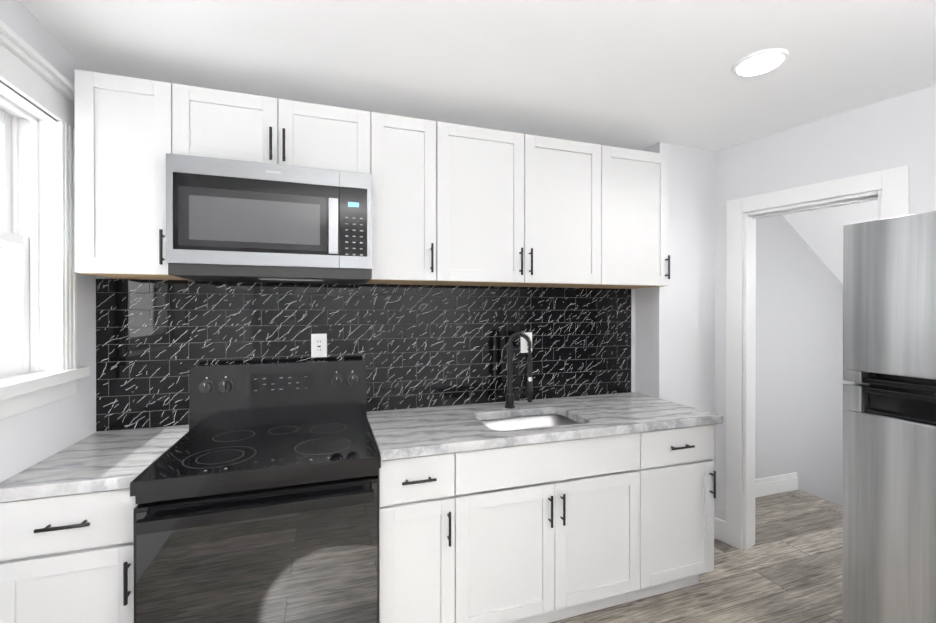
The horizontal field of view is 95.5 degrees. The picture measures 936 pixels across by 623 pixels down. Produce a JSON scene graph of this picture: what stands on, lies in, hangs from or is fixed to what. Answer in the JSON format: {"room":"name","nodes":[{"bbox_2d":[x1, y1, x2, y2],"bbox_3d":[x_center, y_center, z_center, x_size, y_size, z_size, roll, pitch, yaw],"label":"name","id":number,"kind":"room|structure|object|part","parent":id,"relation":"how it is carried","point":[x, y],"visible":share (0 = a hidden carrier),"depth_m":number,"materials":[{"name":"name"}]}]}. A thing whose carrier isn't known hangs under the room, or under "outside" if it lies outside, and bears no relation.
{"room":"kitchen","nodes":[
{"label":"kitchen","id":0,"kind":"room"},
{"bbox_2d":[0,0,96,482],"bbox_3d":[-1.055,0.216,-0.133,0.170,2.460,4.450,0,0,-18],"label":"wall","id":1,"kind":"structure","parent":0,"point":[30,438],"depth_m":1.58,"materials":[{"name":"white paint"}]},
{"bbox_2d":[0,20,89,419],"bbox_3d":[-1.460,-0.260,1.143,0.245,1.185,1.160,0,0,-18],"label":"window","id":2,"kind":"structure","parent":1,"relation":"in","point":[43,164],"depth_m":1.56,"materials":[{"name":"white wood"}]},
{"bbox_3d":[-1.508,-0.243,1.127,0.084,0.930,0.896,0,0,-18],"label":"window sash","id":3,"kind":"part","parent":2,"relation":"part of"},
{"bbox_2d":[97,276,634,495],"bbox_3d":[-0.412,0.209,2.345,3.110,2.460,0.150,0,0,-18],"label":"wall","id":4,"kind":"structure","parent":0,"point":[632,340],"depth_m":2.75,"materials":[{"name":"white paint"}]},
{"bbox_2d":[74,69,188,279],"bbox_3d":[-1.357,-0.522,1.760,0.309,0.756,0.360,0,0,-18],"label":"upper cabinet","id":5,"kind":"object","parent":4,"relation":"attached to","point":[123,135],"visible":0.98,"depth_m":1.62,"materials":[{"name":"white wood"}]},
{"bbox_2d":[172,83,369,172],"bbox_3d":[-0.846,-0.750,1.929,0.765,0.300,0.360,0,0,-18],"label":"upper cabinet","id":6,"kind":"object","parent":4,"relation":"attached to","point":[213,123],"visible":0.65,"depth_m":1.78,"materials":[{"name":"white wood"}]},
{"bbox_2d":[166,153,371,283],"bbox_3d":[-0.835,-0.368,1.896,0.761,0.458,0.414,0,0,-18],"label":"over-the-range microwave","id":7,"kind":"object","parent":6,"relation":"attached to","point":[228,220],"visible":1,"depth_m":1.71,"materials":[{"name":"silver metal"}]},
{"bbox_2d":[96,279,630,431],"bbox_3d":[-0.286,0.189,2.303,2.822,0.668,0.008,0,0,-18],"label":"tile backsplash","id":8,"kind":"structure","parent":4,"relation":"attached to","point":[419,346],"depth_m":2.23,"materials":[{"name":"black tile"}]},
{"bbox_2d":[311,334,326,356],"bbox_3d":[-0.750,0.171,2.140,0.074,0.118,0.009,0,0,-18],"label":"outlet","id":9,"kind":"object","parent":8,"relation":"attached to","point":[318,345],"visible":1,"depth_m":2.14,"materials":[{"name":"white plastic"}]},
{"bbox_2d":[521,332,531,352],"bbox_3d":[0.345,0.183,2.502,0.074,0.118,0.010,0,0,-18],"label":"outlet","id":10,"kind":"object","parent":8,"relation":"attached to","point":[524,345],"visible":0.58,"depth_m":2.50,"materials":[{"name":"white plastic"}]},
{"bbox_2d":[365,112,435,284],"bbox_3d":[-0.338,-0.523,2.098,0.304,0.756,0.360,0,0,-18],"label":"upper cabinet","id":11,"kind":"object","parent":4,"relation":"attached to","point":[403,160],"visible":0.96,"depth_m":1.97,"materials":[{"name":"white wood"}]},
{"bbox_2d":[423,121,600,287],"bbox_3d":[0.241,-0.523,2.290,0.913,0.756,0.360,0,0,-18],"label":"upper cabinet","id":12,"kind":"object","parent":4,"relation":"attached to","point":[513,209],"visible":0.98,"depth_m":2.14,"materials":[{"name":"white wood"}]},
{"bbox_2d":[570,145,669,288],"bbox_3d":[0.891,-0.524,2.505,0.456,0.756,0.360,0,0,-18],"label":"upper cabinet","id":13,"kind":"object","parent":4,"relation":"attached to","point":[634,219],"visible":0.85,"depth_m":2.37,"materials":[{"name":"white wood"}]},
{"bbox_2d":[18,0,935,150],"bbox_3d":[1.549,-1.047,0.779,5.950,0.060,4.650,0,0,-18],"label":"ceiling","id":14,"kind":"structure","parent":0,"point":[640,75],"depth_m":1.70,"materials":[{"name":"white paint"}]},
{"bbox_2d":[731,48,788,76],"bbox_3d":[1.193,-1.014,1.741,0.196,0.011,0.196,0,0,-18],"label":"recessed light","id":15,"kind":"object","parent":14,"relation":"in","point":[760,62],"visible":0.96,"depth_m":1.72,"materials":[{"name":"white plastic"}]},
{"bbox_2d":[635,142,715,516],"bbox_3d":[1.315,0.207,2.807,0.460,2.460,0.360,0,0,-18],"label":"wall","id":16,"kind":"structure","parent":0,"point":[675,341],"depth_m":2.64,"materials":[{"name":"white paint"}]},
{"bbox_2d":[549,489,842,622],"bbox_3d":[1.036,1.474,0.616,4.870,0.060,4.650,0,0,-18],"label":"floor","id":17,"kind":"structure","parent":0,"point":[786,567],"depth_m":2.27,"materials":[{"name":"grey wood"}]},
{"bbox_2d":[0,488,137,622],"bbox_3d":[-1.342,1.003,1.610,0.379,0.875,0.662,0,0,-18],"label":"base cabinet","id":18,"kind":"object","parent":17,"relation":"on","point":[67,559],"visible":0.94,"depth_m":1.33,"materials":[{"name":"white wood"}]},
{"bbox_2d":[0,425,188,501],"bbox_3d":[-1.344,0.545,1.614,0.378,0.040,0.651,0,0,-18],"label":"countertop","id":19,"kind":"structure","parent":18,"relation":"on","point":[98,461],"depth_m":1.45,"materials":[{"name":"stone"}]},
{"bbox_2d":[130,359,380,622],"bbox_3d":[-0.774,0.842,1.716,0.761,1.197,0.706,0,0,-18],"label":"range","id":20,"kind":"object","parent":17,"relation":"on","point":[254,490],"visible":1,"depth_m":1.48,"materials":[{"name":"black metal"}]},
{"bbox_2d":[379,453,454,622],"bbox_3d":[-0.290,1.002,1.959,0.304,0.875,0.662,0,0,-18],"label":"base cabinet","id":21,"kind":"object","parent":17,"relation":"on","point":[416,540],"visible":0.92,"depth_m":1.68,"materials":[{"name":"white wood"}]},
{"bbox_2d":[454,432,639,622],"bbox_3d":[0.288,1.002,2.150,0.913,0.875,0.662,0,0,-18],"label":"base cabinet","id":22,"kind":"object","parent":17,"relation":"on","point":[552,549],"visible":0.85,"depth_m":1.86,"materials":[{"name":"white wood"}]},
{"bbox_2d":[367,397,642,460],"bbox_3d":[0.142,0.544,2.107,1.218,0.040,0.651,0,0,-18],"label":"countertop","id":23,"kind":"structure","parent":22,"relation":"on","point":[410,433],"depth_m":1.94,"materials":[{"name":"stone"}]},
{"bbox_2d":[505,332,532,408],"bbox_3d":[0.274,0.317,2.301,0.130,0.414,0.122,0,0,-18],"label":"faucet","id":24,"kind":"object","parent":23,"relation":"on","point":[510,397],"visible":1,"depth_m":2.30,"materials":[{"name":"black metal"}]},
{"bbox_2d":[479,414,579,430],"bbox_3d":[0.307,0.653,2.100,0.550,0.174,0.376,0,0,-18],"label":"sink basin","id":25,"kind":"object","parent":23,"relation":"in","point":[524,422],"depth_m":2.27,"materials":[{"name":"silver metal"}]},
{"bbox_2d":[627,424,715,601],"bbox_3d":[0.939,1.001,2.366,0.456,0.875,0.662,0,0,-18],"label":"base cabinet","id":26,"kind":"object","parent":17,"relation":"on","point":[677,483],"visible":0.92,"depth_m":2.09,"materials":[{"name":"white wood"}]},
{"bbox_2d":[570,392,722,431],"bbox_3d":[0.955,0.543,2.376,0.492,0.040,0.651,0,0,-18],"label":"countertop","id":27,"kind":"structure","parent":26,"relation":"on","point":[650,413],"depth_m":2.23,"materials":[{"name":"stone"}]},
{"bbox_2d":[842,210,935,622],"bbox_3d":[1.810,0.569,1.259,0.775,1.745,0.768,0,0,-18],"label":"refrigerator","id":28,"kind":"object","parent":17,"relation":"on","point":[889,432],"visible":1,"depth_m":1.38,"materials":[{"name":"silver metal"}]},
{"bbox_2d":[755,215,854,505],"bbox_3d":[2.550,1.055,3.471,2.300,4.160,0.120,0,0,-18],"label":"wall","id":29,"kind":"structure","parent":0,"point":[800,381],"depth_m":3.45,"materials":[{"name":"grey paint"}]},
{"bbox_2d":[755,472,797,497],"bbox_3d":[2.121,1.369,3.256,1.130,0.135,0.020,0,0,-18],"label":"baseboard","id":30,"kind":"structure","parent":29,"relation":"attached to","point":[770,485],"depth_m":3.35,"materials":[{"name":"white wood"}]},
{"bbox_2d":[715,85,935,520],"bbox_3d":[2.757,0.212,1.072,0.120,2.460,4.070,0,0,-34],"label":"wall","id":31,"kind":"structure","parent":0,"point":[897,131],"depth_m":2.26,"materials":[{"name":"white paint"}]},
{"bbox_2d":[714,517,725,542],"bbox_3d":[2.693,1.377,1.050,0.014,0.130,4.000,0,0,-34],"label":"baseboard","id":32,"kind":"structure","parent":31,"relation":"attached to","point":[720,529],"depth_m":2.67,"materials":[{"name":"white wood"}]},
{"bbox_2d":[726,165,908,550],"bbox_3d":[1.885,0.379,2.348,0.157,2.120,0.793,0,0,-34],"label":"door frame","id":33,"kind":"structure","parent":31,"relation":"attached to","point":[891,194],"depth_m":2.56,"materials":[{"name":"white wood"}]},
{"bbox_2d":[783,200,877,283],"bbox_3d":[3.185,-0.482,2.534,1.440,1.080,2.050,0,0,-18],"label":"ceiling slope","id":34,"kind":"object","parent":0,"point":[820,232],"visible":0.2,"depth_m":3.28,"materials":[{"name":"white paint"}]}
]}

